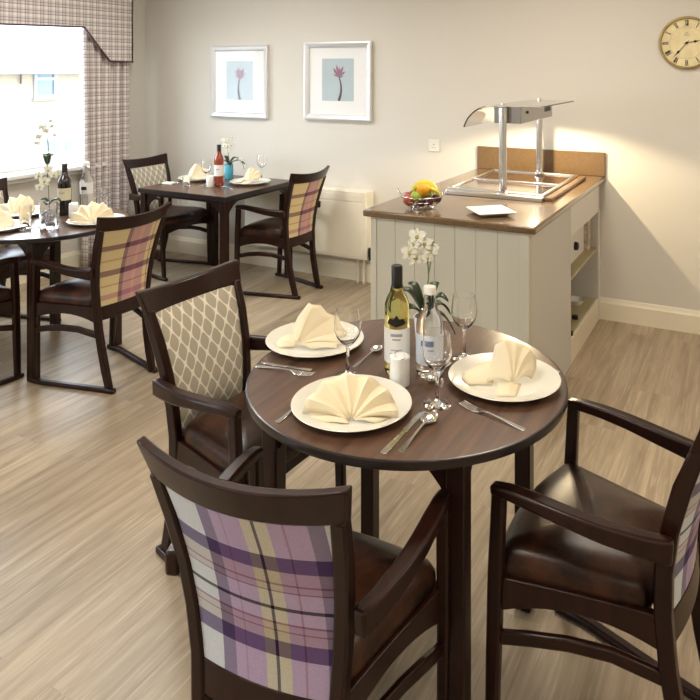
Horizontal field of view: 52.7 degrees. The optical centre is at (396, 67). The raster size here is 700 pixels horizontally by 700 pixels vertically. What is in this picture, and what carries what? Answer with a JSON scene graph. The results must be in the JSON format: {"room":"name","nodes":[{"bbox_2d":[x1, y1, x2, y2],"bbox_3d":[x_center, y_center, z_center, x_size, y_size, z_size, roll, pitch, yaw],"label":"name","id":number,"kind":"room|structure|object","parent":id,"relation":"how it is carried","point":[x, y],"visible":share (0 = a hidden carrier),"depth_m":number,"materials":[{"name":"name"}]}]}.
{"room":"care facility","nodes":[
{"label":"care facility","id":0,"kind":"room"},
{"bbox_2d":[7,0,145,253],"bbox_3d":[-4.179,0.325,2.793,0.280,2.550,8.007,0,0,27],"label":"wall","id":1,"kind":"structure","parent":0,"point":[137,70],"depth_m":6.18,"materials":[{"name":"grey paint"}]},
{"bbox_2d":[5,249,81,287],"bbox_3d":[-4.050,1.532,2.718,0.018,0.137,7.989,0,0,27],"label":"baseboard","id":2,"kind":"structure","parent":1,"relation":"attached to","point":[73,258],"depth_m":5.57,"materials":[{"name":"beige wood"}]},
{"bbox_2d":[0,28,106,184],"bbox_3d":[-2.986,0.145,5.038,0.360,1.410,1.990,0,0,27],"label":"window","id":3,"kind":"structure","parent":1,"relation":"in","point":[17,169],"depth_m":5.47,"materials":[{"name":"white plastic"}]},
{"bbox_2d":[0,0,133,62],"bbox_3d":[-2.850,-0.372,4.932,0.158,0.655,2.425,0,0,27],"label":"window valance","id":4,"kind":"object","parent":1,"relation":"attached to","point":[109,23],"visible":1,"depth_m":5.60,"materials":[{"name":"fabric"}]},
{"bbox_2d":[81,28,128,267],"bbox_3d":[-2.396,0.569,5.817,0.104,2.038,0.489,0,0,27],"label":"curtain","id":5,"kind":"object","parent":4,"relation":"hanging from","point":[105,84],"visible":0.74,"depth_m":5.81,"materials":[{"name":"fabric"}]},
{"bbox_2d":[0,249,699,699],"bbox_3d":[-0.776,1.650,1.069,7.950,0.100,8.407,0,0,27],"label":"floor","id":6,"kind":"structure","parent":0,"point":[90,609],"depth_m":2.60,"materials":[{"name":"brown wood"}]},
{"bbox_2d":[0,257,23,385],"bbox_3d":[-2.277,1.160,3.516,0.543,0.886,0.550,0,0,27],"label":"dining chair","id":7,"kind":"object","parent":6,"relation":"on","point":[9,298],"visible":1,"depth_m":3.60,"materials":[{"name":"brown wood"}]},
{"bbox_2d":[0,177,61,320],"bbox_3d":[-2.471,1.160,4.334,0.550,0.886,0.543,0,0,27],"label":"dining chair","id":8,"kind":"object","parent":6,"relation":"on","point":[6,251],"visible":0.37,"depth_m":4.34,"materials":[{"name":"brown wood"}]},
{"bbox_2d":[0,191,3,245],"bbox_3d":[-2.630,0.984,4.415,0.125,0.372,0.362,0,0,27],"label":"cushion","id":9,"kind":"object","parent":8,"relation":"on","point":[1,192],"depth_m":4.56,"materials":[{"name":"beige fabric"}]},
{"bbox_2d":[0,206,128,377],"bbox_3d":[-1.974,1.230,3.959,0.886,0.740,0.886,0,0,27],"label":"round table","id":10,"kind":"object","parent":6,"relation":"on","point":[34,243],"visible":0.38,"depth_m":3.66,"materials":[{"name":"brown wood"}]},
{"bbox_2d":[0,219,19,231],"bbox_3d":[-2.134,0.849,3.754,0.305,0.020,0.305,0,0,27],"label":"dinner plate","id":11,"kind":"object","parent":10,"relation":"on","point":[16,225],"visible":0.45,"depth_m":3.76,"materials":[{"name":"beige ceramic"}]},
{"bbox_2d":[0,207,15,228],"bbox_3d":[-2.143,0.793,3.728,0.219,0.111,0.106,0,0,-10],"label":"napkin","id":12,"kind":"object","parent":11,"relation":"on","point":[6,220],"visible":1,"depth_m":3.76,"materials":[{"name":"beige fabric"}]},
{"bbox_2d":[4,206,38,217],"bbox_3d":[-2.197,0.849,4.139,0.305,0.020,0.305,0,0,27],"label":"dinner plate","id":13,"kind":"object","parent":10,"relation":"on","point":[36,212],"visible":0.18,"depth_m":4.12,"materials":[{"name":"beige ceramic"}]},
{"bbox_2d":[0,194,35,214],"bbox_3d":[-2.198,0.794,4.096,0.234,0.109,0.111,0,0,10],"label":"napkin","id":14,"kind":"object","parent":13,"relation":"on","point":[12,207],"visible":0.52,"depth_m":4.09,"materials":[{"name":"beige fabric"}]},
{"bbox_2d":[19,205,31,230],"bbox_3d":[-1.966,0.795,3.731,0.062,0.130,0.062,0,0,27],"label":"glass tumbler","id":15,"kind":"object","parent":10,"relation":"on","point":[25,211],"visible":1,"depth_m":3.71,"materials":[{"name":"white"}]},
{"bbox_2d":[33,119,61,229],"bbox_3d":[-1.868,0.567,3.771,0.124,0.586,0.112,0,0,-38],"label":"vase","id":16,"kind":"object","parent":10,"relation":"on","point":[49,209],"visible":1,"depth_m":3.76,"materials":[{"name":"clear glass"}]},
{"bbox_2d":[57,163,71,215],"bbox_3d":[-1.943,0.710,4.122,0.076,0.300,0.076,0,0,27],"label":"wine bottle","id":17,"kind":"object","parent":10,"relation":"on","point":[64,190],"visible":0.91,"depth_m":4.09,"materials":[{"name":"black glass"}]},
{"bbox_2d":[69,202,78,217],"bbox_3d":[-1.864,0.820,4.066,0.052,0.080,0.052,0,0,27],"label":"pot","id":18,"kind":"object","parent":10,"relation":"on","point":[74,206],"visible":0.62,"depth_m":4.04,"materials":[{"name":"white ceramic"}]},
{"bbox_2d":[80,161,93,205],"bbox_3d":[-1.880,0.715,4.275,0.080,0.290,0.080,0,0,27],"label":"water bottle","id":19,"kind":"object","parent":10,"relation":"on","point":[86,182],"visible":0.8,"depth_m":4.25,"materials":[{"name":"clear glass"}]},
{"bbox_2d":[66,213,124,225],"bbox_3d":[-1.673,0.849,3.924,0.305,0.020,0.305,0,0,27],"label":"dinner plate","id":20,"kind":"object","parent":10,"relation":"on","point":[115,214],"visible":0.3,"depth_m":3.86,"materials":[{"name":"beige ceramic"}]},
{"bbox_2d":[70,201,113,223],"bbox_3d":[-1.671,0.794,3.881,0.234,0.109,0.111,0,0,-8],"label":"napkin","id":21,"kind":"object","parent":20,"relation":"on","point":[88,214],"visible":0.8,"depth_m":3.87,"materials":[{"name":"beige fabric"}]},
{"bbox_2d":[97,188,107,205],"bbox_3d":[-1.772,0.795,4.249,0.062,0.130,0.062,0,0,27],"label":"glass tumbler","id":22,"kind":"object","parent":10,"relation":"on","point":[102,193],"visible":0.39,"depth_m":4.22,"materials":[{"name":"white"}]},
{"bbox_2d":[27,202,170,393],"bbox_3d":[-1.522,1.160,3.684,0.550,0.886,0.543,0,0,28],"label":"dining chair","id":23,"kind":"object","parent":6,"relation":"on","point":[124,251],"visible":0.93,"depth_m":3.55,"materials":[{"name":"brown wood"}]},
{"bbox_2d":[122,153,209,280],"bbox_3d":[-1.847,1.160,5.622,0.550,0.886,0.543,0,0,28],"label":"dining chair","id":24,"kind":"object","parent":6,"relation":"on","point":[153,170],"visible":0.54,"depth_m":5.62,"materials":[{"name":"brown wood"}]},
{"bbox_2d":[131,164,167,209],"bbox_3d":[-2.004,0.984,5.707,0.125,0.372,0.362,0,0,28],"label":"cushion","id":25,"kind":"object","parent":24,"relation":"on","point":[142,175],"depth_m":5.69,"materials":[{"name":"beige fabric"}]},
{"bbox_2d":[138,173,292,277],"bbox_3d":[-1.315,1.230,5.217,0.800,0.740,0.800,0,0,27],"label":"square table","id":26,"kind":"object","parent":6,"relation":"on","point":[221,200],"visible":0.59,"depth_m":4.99,"materials":[{"name":"brown wood"}]},
{"bbox_2d":[162,181,176,184],"bbox_3d":[-1.686,0.854,5.226,0.090,0.012,0.060,0,0,15],"label":"packet","id":27,"kind":"object","parent":26,"relation":"on","point":[166,182],"visible":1,"depth_m":5.21,"materials":[{"name":"white paper"}]},
{"bbox_2d":[182,176,189,186],"bbox_3d":[-1.521,0.822,5.097,0.056,0.075,0.056,0,0,27],"label":"glass tumbler","id":28,"kind":"object","parent":26,"relation":"on","point":[186,179],"visible":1,"depth_m":5.08,"materials":[{"name":"white"}]},
{"bbox_2d":[178,174,213,180],"bbox_3d":[-1.528,0.849,5.426,0.305,0.020,0.305,0,0,27],"label":"dinner plate","id":29,"kind":"object","parent":26,"relation":"on","point":[179,177],"visible":0.28,"depth_m":5.38,"materials":[{"name":"beige ceramic"}]},
{"bbox_2d":[181,164,209,179],"bbox_3d":[-1.536,0.793,5.399,0.219,0.111,0.106,0,0,-12],"label":"napkin","id":30,"kind":"object","parent":29,"relation":"on","point":[195,172],"visible":0.73,"depth_m":5.40,"materials":[{"name":"beige fabric"}]},
{"bbox_2d":[201,159,211,185],"bbox_3d":[-1.393,0.767,5.161,0.077,0.186,0.077,0,0,45],"label":"wine glass","id":31,"kind":"object","parent":26,"relation":"on","point":[206,165],"visible":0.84,"depth_m":5.13,"materials":[{"name":"white"}]},
{"bbox_2d":[206,175,213,186],"bbox_3d":[-1.349,0.820,5.094,0.052,0.080,0.052,0,0,27],"label":"pot","id":32,"kind":"object","parent":26,"relation":"on","point":[210,178],"visible":1,"depth_m":5.07,"materials":[{"name":"white ceramic"}]},
{"bbox_2d":[214,144,223,185],"bbox_3d":[-1.296,0.710,5.139,0.072,0.300,0.072,0,0,27],"label":"wine bottle","id":33,"kind":"object","parent":26,"relation":"on","point":[218,160],"visible":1,"depth_m":5.11,"materials":[{"name":"red glass"}]},
{"bbox_2d":[222,153,227,177],"bbox_3d":[-1.362,0.767,5.544,0.077,0.186,0.077,0,0,45],"label":"wine glass","id":34,"kind":"object","parent":26,"relation":"on","point":[223,154],"visible":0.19,"depth_m":5.52,"materials":[{"name":"clear glass"}]},
{"bbox_2d":[221,136,245,179],"bbox_3d":[-1.264,0.691,5.457,0.190,0.338,0.090,0,0,-14],"label":"flower vase","id":35,"kind":"object","parent":26,"relation":"on","point":[229,170],"visible":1,"depth_m":5.44,"materials":[{"name":"teal glass"}]},
{"bbox_2d":[229,178,270,184],"bbox_3d":[-1.091,0.849,5.249,0.305,0.020,0.305,0,0,27],"label":"dinner plate","id":36,"kind":"object","parent":26,"relation":"on","point":[261,180],"visible":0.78,"depth_m":5.25,"materials":[{"name":"beige ceramic"}]},
{"bbox_2d":[235,168,261,183],"bbox_3d":[-1.116,0.796,5.210,0.201,0.107,0.133,0,0,17],"label":"napkin","id":37,"kind":"object","parent":36,"relation":"on","point":[251,173],"visible":1,"depth_m":5.21,"materials":[{"name":"beige fabric"}]},
{"bbox_2d":[257,154,266,177],"bbox_3d":[-1.045,0.767,5.462,0.077,0.186,0.077,0,0,45],"label":"wine glass","id":38,"kind":"object","parent":26,"relation":"on","point":[261,158],"visible":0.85,"depth_m":5.43,"materials":[{"name":"white"}]},
{"bbox_2d":[135,259,345,576],"bbox_3d":[-0.521,1.160,2.329,0.550,0.886,0.543,0,0,31],"label":"dining chair","id":39,"kind":"object","parent":6,"relation":"on","point":[197,326],"visible":0.59,"depth_m":2.33,"materials":[{"name":"brown wood"}]},
{"bbox_2d":[156,285,242,428],"bbox_3d":[-0.674,0.984,2.421,0.125,0.372,0.362,0,0,31],"label":"chair back","id":40,"kind":"object","parent":39,"relation":"on","point":[199,331],"depth_m":2.40,"materials":[{"name":"beige fabric"}]},
{"bbox_2d":[234,165,329,299],"bbox_3d":[-0.804,1.160,5.092,0.550,0.886,0.543,0,0,28],"label":"dining chair","id":41,"kind":"object","parent":6,"relation":"on","point":[293,224],"visible":0.98,"depth_m":4.96,"materials":[{"name":"brown wood"}]},
{"bbox_2d":[136,436,451,699],"bbox_3d":[-0.206,1.160,1.494,0.543,0.886,0.550,0,0,21],"label":"dining chair","id":42,"kind":"object","parent":6,"relation":"on","point":[284,600],"visible":1,"depth_m":1.34,"materials":[{"name":"fabric"}]},
{"bbox_2d":[245,319,568,699],"bbox_3d":[0.028,1.230,1.979,0.886,0.740,0.886,0,0,27],"label":"round table","id":43,"kind":"object","parent":6,"relation":"on","point":[448,447],"visible":0.65,"depth_m":1.71,"materials":[{"name":"brown wood"}]},
{"bbox_2d":[275,410,291,422],"bbox_3d":[-0.246,0.856,1.789,0.025,0.008,0.189,0,0,27],"label":"fork","id":44,"kind":"object","parent":43,"relation":"on","point":[285,415],"visible":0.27,"depth_m":1.73,"materials":[{"name":"silver metal"}]},
{"bbox_2d":[255,365,315,375],"bbox_3d":[-0.318,0.856,1.996,0.189,0.008,0.025,0,0,21],"label":"fork","id":45,"kind":"object","parent":43,"relation":"on","point":[296,372],"visible":1,"depth_m":1.99,"materials":[{"name":"silver metal"}]},
{"bbox_2d":[261,362,311,371],"bbox_3d":[-0.319,0.858,2.026,0.165,0.003,0.013,0,0,19],"label":"knife","id":46,"kind":"object","parent":43,"relation":"on","point":[267,363],"visible":1,"depth_m":2.02,"materials":[{"name":"silver metal"}]},
{"bbox_2d":[265,322,363,357],"bbox_3d":[-0.254,0.849,2.197,0.305,0.020,0.305,0,0,27],"label":"dinner plate","id":47,"kind":"object","parent":43,"relation":"on","point":[302,351],"visible":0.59,"depth_m":2.13,"materials":[{"name":"beige ceramic"}]},
{"bbox_2d":[275,303,341,349],"bbox_3d":[-0.265,0.793,2.172,0.219,0.111,0.106,0,0,0],"label":"napkin","id":48,"kind":"object","parent":47,"relation":"on","point":[314,325],"visible":0.98,"depth_m":2.17,"materials":[{"name":"beige fabric"}]},
{"bbox_2d":[334,306,361,375],"bbox_3d":[-0.136,0.767,1.963,0.077,0.186,0.077,0,0,45],"label":"wine glass","id":49,"kind":"object","parent":43,"relation":"on","point":[347,322],"visible":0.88,"depth_m":1.94,"materials":[{"name":"white"}]},
{"bbox_2d":[291,374,411,431],"bbox_3d":[-0.113,0.849,1.778,0.305,0.020,0.305,0,0,27],"label":"dinner plate","id":50,"kind":"object","parent":43,"relation":"on","point":[401,396],"visible":0.49,"depth_m":1.74,"materials":[{"name":"beige ceramic"}]},
{"bbox_2d":[302,372,397,423],"bbox_3d":[-0.113,0.807,1.734,0.234,0.088,0.111,0,0,0],"label":"napkin","id":51,"kind":"object","parent":50,"relation":"on","point":[343,397],"visible":1,"depth_m":1.72,"materials":[{"name":"beige fabric"}]},
{"bbox_2d":[352,345,382,367],"bbox_3d":[-0.085,0.856,2.094,0.033,0.008,0.162,0,0,27],"label":"spoon","id":52,"kind":"object","parent":43,"relation":"on","point":[376,348],"visible":1,"depth_m":2.12,"materials":[{"name":"silver metal"}]},
{"bbox_2d":[384,264,409,373],"bbox_3d":[0.001,0.710,1.997,0.073,0.300,0.073,0,0,27],"label":"wine bottle","id":53,"kind":"object","parent":43,"relation":"on","point":[397,309],"visible":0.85,"depth_m":1.97,"materials":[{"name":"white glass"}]},
{"bbox_2d":[390,351,404,384],"bbox_3d":[-0.001,0.821,1.912,0.035,0.079,0.053,0,0,-23],"label":"pepper shaker","id":54,"kind":"object","parent":43,"relation":"on","point":[395,361],"visible":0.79,"depth_m":1.89,"materials":[{"name":"white ceramic"}]},
{"bbox_2d":[395,352,409,387],"bbox_3d":[0.018,0.821,1.917,0.035,0.079,0.053,0,0,-23],"label":"salt shaker","id":55,"kind":"object","parent":43,"relation":"on","point":[405,363],"visible":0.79,"depth_m":1.90,"materials":[{"name":"white ceramic"}]},
{"bbox_2d":[380,411,425,454],"bbox_3d":[0.018,0.858,1.663,0.017,0.004,0.220,0,0,26],"label":"knife","id":56,"kind":"object","parent":43,"relation":"on","point":[390,445],"visible":1,"depth_m":1.64,"materials":[{"name":"silver metal"}]},
{"bbox_2d":[398,412,437,452],"bbox_3d":[0.052,0.855,1.659,0.039,0.010,0.190,0,0,27],"label":"spoon","id":57,"kind":"object","parent":43,"relation":"on","point":[430,417],"visible":1,"depth_m":1.69,"materials":[{"name":"silver metal"}]},
{"bbox_2d":[401,228,454,336],"bbox_3d":[0.098,0.678,2.179,0.170,0.364,0.096,0,0,-14],"label":"potted orchid","id":58,"kind":"object","parent":43,"relation":"on","point":[410,252],"visible":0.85,"depth_m":2.17,"materials":[{"name":"white plant"}]},
{"bbox_2d":[416,284,443,377],"bbox_3d":[0.094,0.737,1.982,0.079,0.245,0.079,0,0,27],"label":"water bottle","id":59,"kind":"object","parent":43,"relation":"on","point":[429,316],"visible":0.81,"depth_m":1.96,"materials":[{"name":"clear glass"}]},
{"bbox_2d":[422,327,451,410],"bbox_3d":[0.104,0.767,1.797,0.077,0.186,0.077,0,0,45],"label":"wine glass","id":60,"kind":"object","parent":43,"relation":"on","point":[437,344],"visible":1,"depth_m":1.77,"materials":[{"name":"white"}]},
{"bbox_2d":[427,362,452,381],"bbox_3d":[0.125,0.856,1.986,0.031,0.008,0.152,0,0,27],"label":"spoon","id":61,"kind":"object","parent":43,"relation":"on","point":[450,363],"visible":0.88,"depth_m":1.94,"materials":[{"name":"silver metal"}]},
{"bbox_2d":[451,292,476,360],"bbox_3d":[0.201,0.767,2.087,0.077,0.186,0.077,0,0,45],"label":"wine glass","id":62,"kind":"object","parent":43,"relation":"on","point":[464,306],"visible":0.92,"depth_m":2.06,"materials":[{"name":"white"}]},
{"bbox_2d":[459,400,525,430],"bbox_3d":[0.236,0.856,1.734,0.189,0.008,0.025,0,0,43],"label":"fork","id":63,"kind":"object","parent":43,"relation":"on","point":[476,409],"visible":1,"depth_m":1.75,"materials":[{"name":"silver metal"}]},
{"bbox_2d":[448,353,560,401],"bbox_3d":[0.295,0.849,1.926,0.305,0.020,0.305,0,0,27],"label":"dinner plate","id":64,"kind":"object","parent":43,"relation":"on","point":[546,380],"visible":0.69,"depth_m":1.90,"materials":[{"name":"beige ceramic"}]},
{"bbox_2d":[462,340,535,396],"bbox_3d":[0.275,0.796,1.883,0.201,0.107,0.133,0,0,9],"label":"napkin","id":65,"kind":"object","parent":64,"relation":"on","point":[511,360],"visible":1,"depth_m":1.90,"materials":[{"name":"beige fabric"}]},
{"bbox_2d":[371,186,599,375],"bbox_3d":[0.589,1.161,3.968,0.795,0.877,1.596,0,0,27],"label":"base cabinet","id":66,"kind":"object","parent":6,"relation":"on","point":[523,286],"visible":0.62,"depth_m":3.32,"materials":[{"name":"beige paint"}]},
{"bbox_2d":[363,146,604,234],"bbox_3d":[0.584,0.630,3.959,0.859,0.185,1.621,0,0,27],"label":"countertop","id":67,"kind":"structure","parent":66,"relation":"on","point":[531,217],"depth_m":3.61,"materials":[{"name":"brown wood"}]},
{"bbox_2d":[397,188,446,209],"bbox_3d":[0.125,0.640,3.479,0.213,0.099,0.213,0,0,45],"label":"fruit basket","id":68,"kind":"object","parent":67,"relation":"on","point":[414,206],"visible":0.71,"depth_m":3.43,"materials":[{"name":"silver metal"}]},
{"bbox_2d":[403,194,414,205],"bbox_3d":[0.063,0.643,3.439,0.062,0.061,0.062,0,0,27],"label":"apple","id":69,"kind":"object","parent":68,"relation":"in","point":[405,200],"visible":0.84,"depth_m":3.42,"materials":[{"name":"red plant"}]},
{"bbox_2d":[411,191,422,201],"bbox_3d":[0.099,0.623,3.427,0.060,0.059,0.060,0,0,27],"label":"apple","id":70,"kind":"object","parent":68,"relation":"in","point":[414,194],"visible":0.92,"depth_m":3.40,"materials":[{"name":"green plant"}]},
{"bbox_2d":[416,200,424,207],"bbox_3d":[0.117,0.659,3.419,0.044,0.043,0.044,0,0,27],"label":"plum","id":71,"kind":"object","parent":68,"relation":"in","point":[421,201],"visible":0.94,"depth_m":3.40,"materials":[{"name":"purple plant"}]},
{"bbox_2d":[416,183,429,195],"bbox_3d":[0.130,0.591,3.429,0.066,0.063,0.066,0,0,27],"label":"orange","id":72,"kind":"object","parent":68,"relation":"in","point":[423,189],"visible":0.98,"depth_m":3.40,"materials":[{"name":"orange food"}]},
{"bbox_2d":[411,181,435,192],"bbox_3d":[0.136,0.590,3.479,0.130,0.060,0.032,0,0,-6],"label":"banana","id":73,"kind":"object","parent":68,"relation":"in","point":[414,187],"visible":0.55,"depth_m":3.47,"materials":[{"name":"yellow plant"}]},
{"bbox_2d":[413,180,437,188],"bbox_3d":[0.140,0.589,3.518,0.132,0.060,0.032,0,0,3],"label":"banana","id":74,"kind":"object","parent":68,"relation":"in","point":[420,180],"visible":0.29,"depth_m":3.51,"materials":[{"name":"yellow plant"}]},
{"bbox_2d":[423,192,432,200],"bbox_3d":[0.145,0.634,3.509,0.072,0.070,0.072,0,0,27],"label":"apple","id":75,"kind":"object","parent":68,"relation":"in","point":[429,193],"visible":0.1,"depth_m":3.48,"materials":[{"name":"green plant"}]},
{"bbox_2d":[424,196,433,205],"bbox_3d":[0.157,0.643,3.413,0.050,0.049,0.050,0,0,27],"label":"plum","id":76,"kind":"object","parent":68,"relation":"in","point":[430,201],"visible":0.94,"depth_m":3.40,"materials":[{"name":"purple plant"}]},
{"bbox_2d":[429,186,439,194],"bbox_3d":[0.163,0.603,3.455,0.108,0.050,0.035,0,0,29],"label":"banana","id":77,"kind":"object","parent":68,"relation":"in","point":[432,189],"visible":0.52,"depth_m":3.43,"materials":[{"name":"yellow plant"}]},
{"bbox_2d":[432,194,441,203],"bbox_3d":[0.197,0.639,3.449,0.050,0.049,0.050,0,0,27],"label":"plum","id":78,"kind":"object","parent":68,"relation":"in","point":[438,200],"visible":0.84,"depth_m":3.43,"materials":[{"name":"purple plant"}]},
{"bbox_2d":[466,205,516,216],"bbox_3d":[0.447,0.679,3.327,0.188,0.022,0.188,0,0,-14],"label":"square dish","id":79,"kind":"object","parent":67,"relation":"on","point":[490,210],"visible":1,"depth_m":3.34,"materials":[{"name":"white ceramic"}]},
{"bbox_2d":[444,169,585,201],"bbox_3d":[0.713,0.675,4.110,0.598,0.030,0.862,0,0,27],"label":"hot plate","id":80,"kind":"object","parent":67,"relation":"on","point":[521,185],"visible":0.97,"depth_m":3.99,"materials":[{"name":"silver metal"}]},
{"bbox_2d":[463,98,573,193],"bbox_3d":[0.732,0.429,4.085,0.432,0.478,0.792,0,0,27],"label":"gantry","id":81,"kind":"object","parent":80,"relation":"on","point":[518,112],"visible":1,"depth_m":3.84,"materials":[{"name":"silver metal"}]},
{"bbox_2d":[463,100,573,126],"bbox_3d":[0.725,0.261,4.072,0.432,0.124,0.740,0,0,27],"label":"glass shelf","id":82,"kind":"object","parent":81,"relation":"attached to","point":[518,112],"depth_m":3.86,"materials":[{"name":"clear"}]},
{"bbox_2d":[544,176,585,200],"bbox_3d":[0.724,0.681,4.131,0.598,0.018,0.815,0,0,27],"label":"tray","id":83,"kind":"object","parent":80,"relation":"on","point":[554,186],"depth_m":4.02,"materials":[{"name":"brown"}]},
{"bbox_2d":[572,314,577,319],"bbox_3d":[1.041,1.451,4.102,0.036,0.022,0.036,0,0,27],"label":"lid","id":84,"kind":"object","parent":66,"relation":"on","point":[574,316],"visible":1,"depth_m":4.09,"materials":[{"name":"black plastic"}]},
{"bbox_2d":[571,225,583,263],"bbox_3d":[1.040,1.054,4.226,0.136,0.165,0.400,0,0,27],"label":"carton","id":85,"kind":"object","parent":66,"relation":"on","point":[577,240],"visible":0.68,"depth_m":4.20,"materials":[{"name":"white"}]},
{"bbox_2d":[571,296,584,305],"bbox_3d":[1.109,1.447,4.370,0.120,0.030,0.120,0,0,27],"label":"bowl","id":86,"kind":"object","parent":66,"relation":"on","point":[575,300],"visible":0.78,"depth_m":4.39,"materials":[{"name":"white ceramic"}]},
{"bbox_2d":[571,247,596,279],"bbox_3d":[0.802,1.146,4.276,0.673,0.018,0.755,0,0,27],"label":"shelf","id":87,"kind":"object","parent":66,"relation":"attached to","point":[582,259],"depth_m":4.16,"materials":[{"name":"brown wood"}]},
{"bbox_2d":[584,220,589,249],"bbox_3d":[1.168,1.042,4.442,0.100,0.190,0.060,0,0,27],"label":"box","id":88,"kind":"object","parent":66,"relation":"on","point":[587,225],"visible":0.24,"depth_m":4.40,"materials":[{"name":"beige cardboard"}]},
{"bbox_2d":[485,398,699,699],"bbox_3d":[0.562,1.160,1.725,0.550,0.886,0.543,0,0,34],"label":"dining chair","id":89,"kind":"object","parent":6,"relation":"on","point":[582,546],"visible":0.99,"depth_m":1.61,"materials":[{"name":"brown wood"}]},
{"bbox_2d":[146,0,699,310],"bbox_3d":[1.067,0.325,4.708,7.950,2.550,0.150,0,0,27],"label":"wall","id":90,"kind":"structure","parent":0,"point":[436,63],"depth_m":4.93,"materials":[{"name":"grey paint"}]},
{"bbox_2d":[177,199,189,205],"bbox_3d":[-1.842,1.153,6.090,0.146,0.086,0.012,0,0,27],"label":"wall socket","id":91,"kind":"object","parent":90,"relation":"attached to","point":[180,202],"visible":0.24,"depth_m":6.09,"materials":[{"name":"white plastic"}]},
{"bbox_2d":[210,45,268,118],"bbox_3d":[-1.297,0.113,5.801,0.590,0.595,0.034,0,0,27],"label":"picture frame","id":92,"kind":"object","parent":90,"relation":"attached to","point":[239,75],"visible":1,"depth_m":5.80,"materials":[{"name":"white wood"}]},
{"bbox_2d":[226,61,252,99],"bbox_3d":[-1.294,0.103,5.806,0.277,0.321,0.001,0,0,27],"label":"print","id":93,"kind":"object","parent":92,"relation":"attached to","point":[239,74],"depth_m":5.81,"materials":[{"name":"blue"}]},
{"bbox_2d":[245,186,373,283],"bbox_3d":[-0.681,1.255,5.440,1.149,0.690,0.120,0,0,27],"label":"wall heater","id":94,"kind":"object","parent":90,"relation":"attached to","point":[342,229],"visible":0.61,"depth_m":5.25,"materials":[{"name":"beige metal"}]},
{"bbox_2d":[270,190,360,201],"bbox_3d":[-0.734,0.960,5.401,1.070,0.050,0.003,0,0,27],"label":"vent","id":95,"kind":"object","parent":94,"relation":"attached to","point":[326,195],"depth_m":5.25,"materials":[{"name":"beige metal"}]},
{"bbox_2d":[304,41,372,121],"bbox_3d":[-0.451,0.100,5.372,0.600,0.600,0.034,0,0,27],"label":"picture frame","id":96,"kind":"object","parent":90,"relation":"attached to","point":[338,76],"visible":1,"depth_m":5.37,"materials":[{"name":"white wood"}]},
{"bbox_2d":[322,58,353,100],"bbox_3d":[-0.449,0.090,5.378,0.282,0.324,0.001,0,0,27],"label":"print","id":97,"kind":"object","parent":96,"relation":"attached to","point":[337,73],"depth_m":5.38,"materials":[{"name":"grey"}]},
{"bbox_2d":[157,235,699,334],"bbox_3d":[1.074,1.532,4.610,7.450,0.137,0.018,0,0,27],"label":"baseboard","id":98,"kind":"structure","parent":90,"relation":"attached to","point":[624,311],"depth_m":5.28,"materials":[{"name":"beige wood"}]},
{"bbox_2d":[428,139,439,151],"bbox_3d":[0.268,0.554,5.022,0.086,0.086,0.012,0,0,27],"label":"wall socket","id":99,"kind":"object","parent":90,"relation":"attached to","point":[433,145],"visible":1,"depth_m":5.02,"materials":[{"name":"white plastic"}]},
{"bbox_2d":[658,16,699,68],"bbox_3d":[1.756,-0.152,4.257,0.322,0.322,0.032,0,0,27],"label":"wall clock","id":100,"kind":"object","parent":90,"relation":"attached to","point":[679,40],"visible":1,"depth_m":4.27,"materials":[{"name":"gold metal"}]},
{"label":"outside","id":101,"kind":"structure","parent":0,"visible":0},
{"bbox_3d":[-22.328,3.300,28.122,54.750,0.100,90.000,0,0,27],"label":"ground","id":102,"kind":"structure","parent":101,"visible":0},
{"bbox_2d":[0,25,78,127],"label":"window","id":103,"kind":"structure","parent":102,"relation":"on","point":[39,65],"depth_m":17.82,"materials":[{"name":"glass"}]},
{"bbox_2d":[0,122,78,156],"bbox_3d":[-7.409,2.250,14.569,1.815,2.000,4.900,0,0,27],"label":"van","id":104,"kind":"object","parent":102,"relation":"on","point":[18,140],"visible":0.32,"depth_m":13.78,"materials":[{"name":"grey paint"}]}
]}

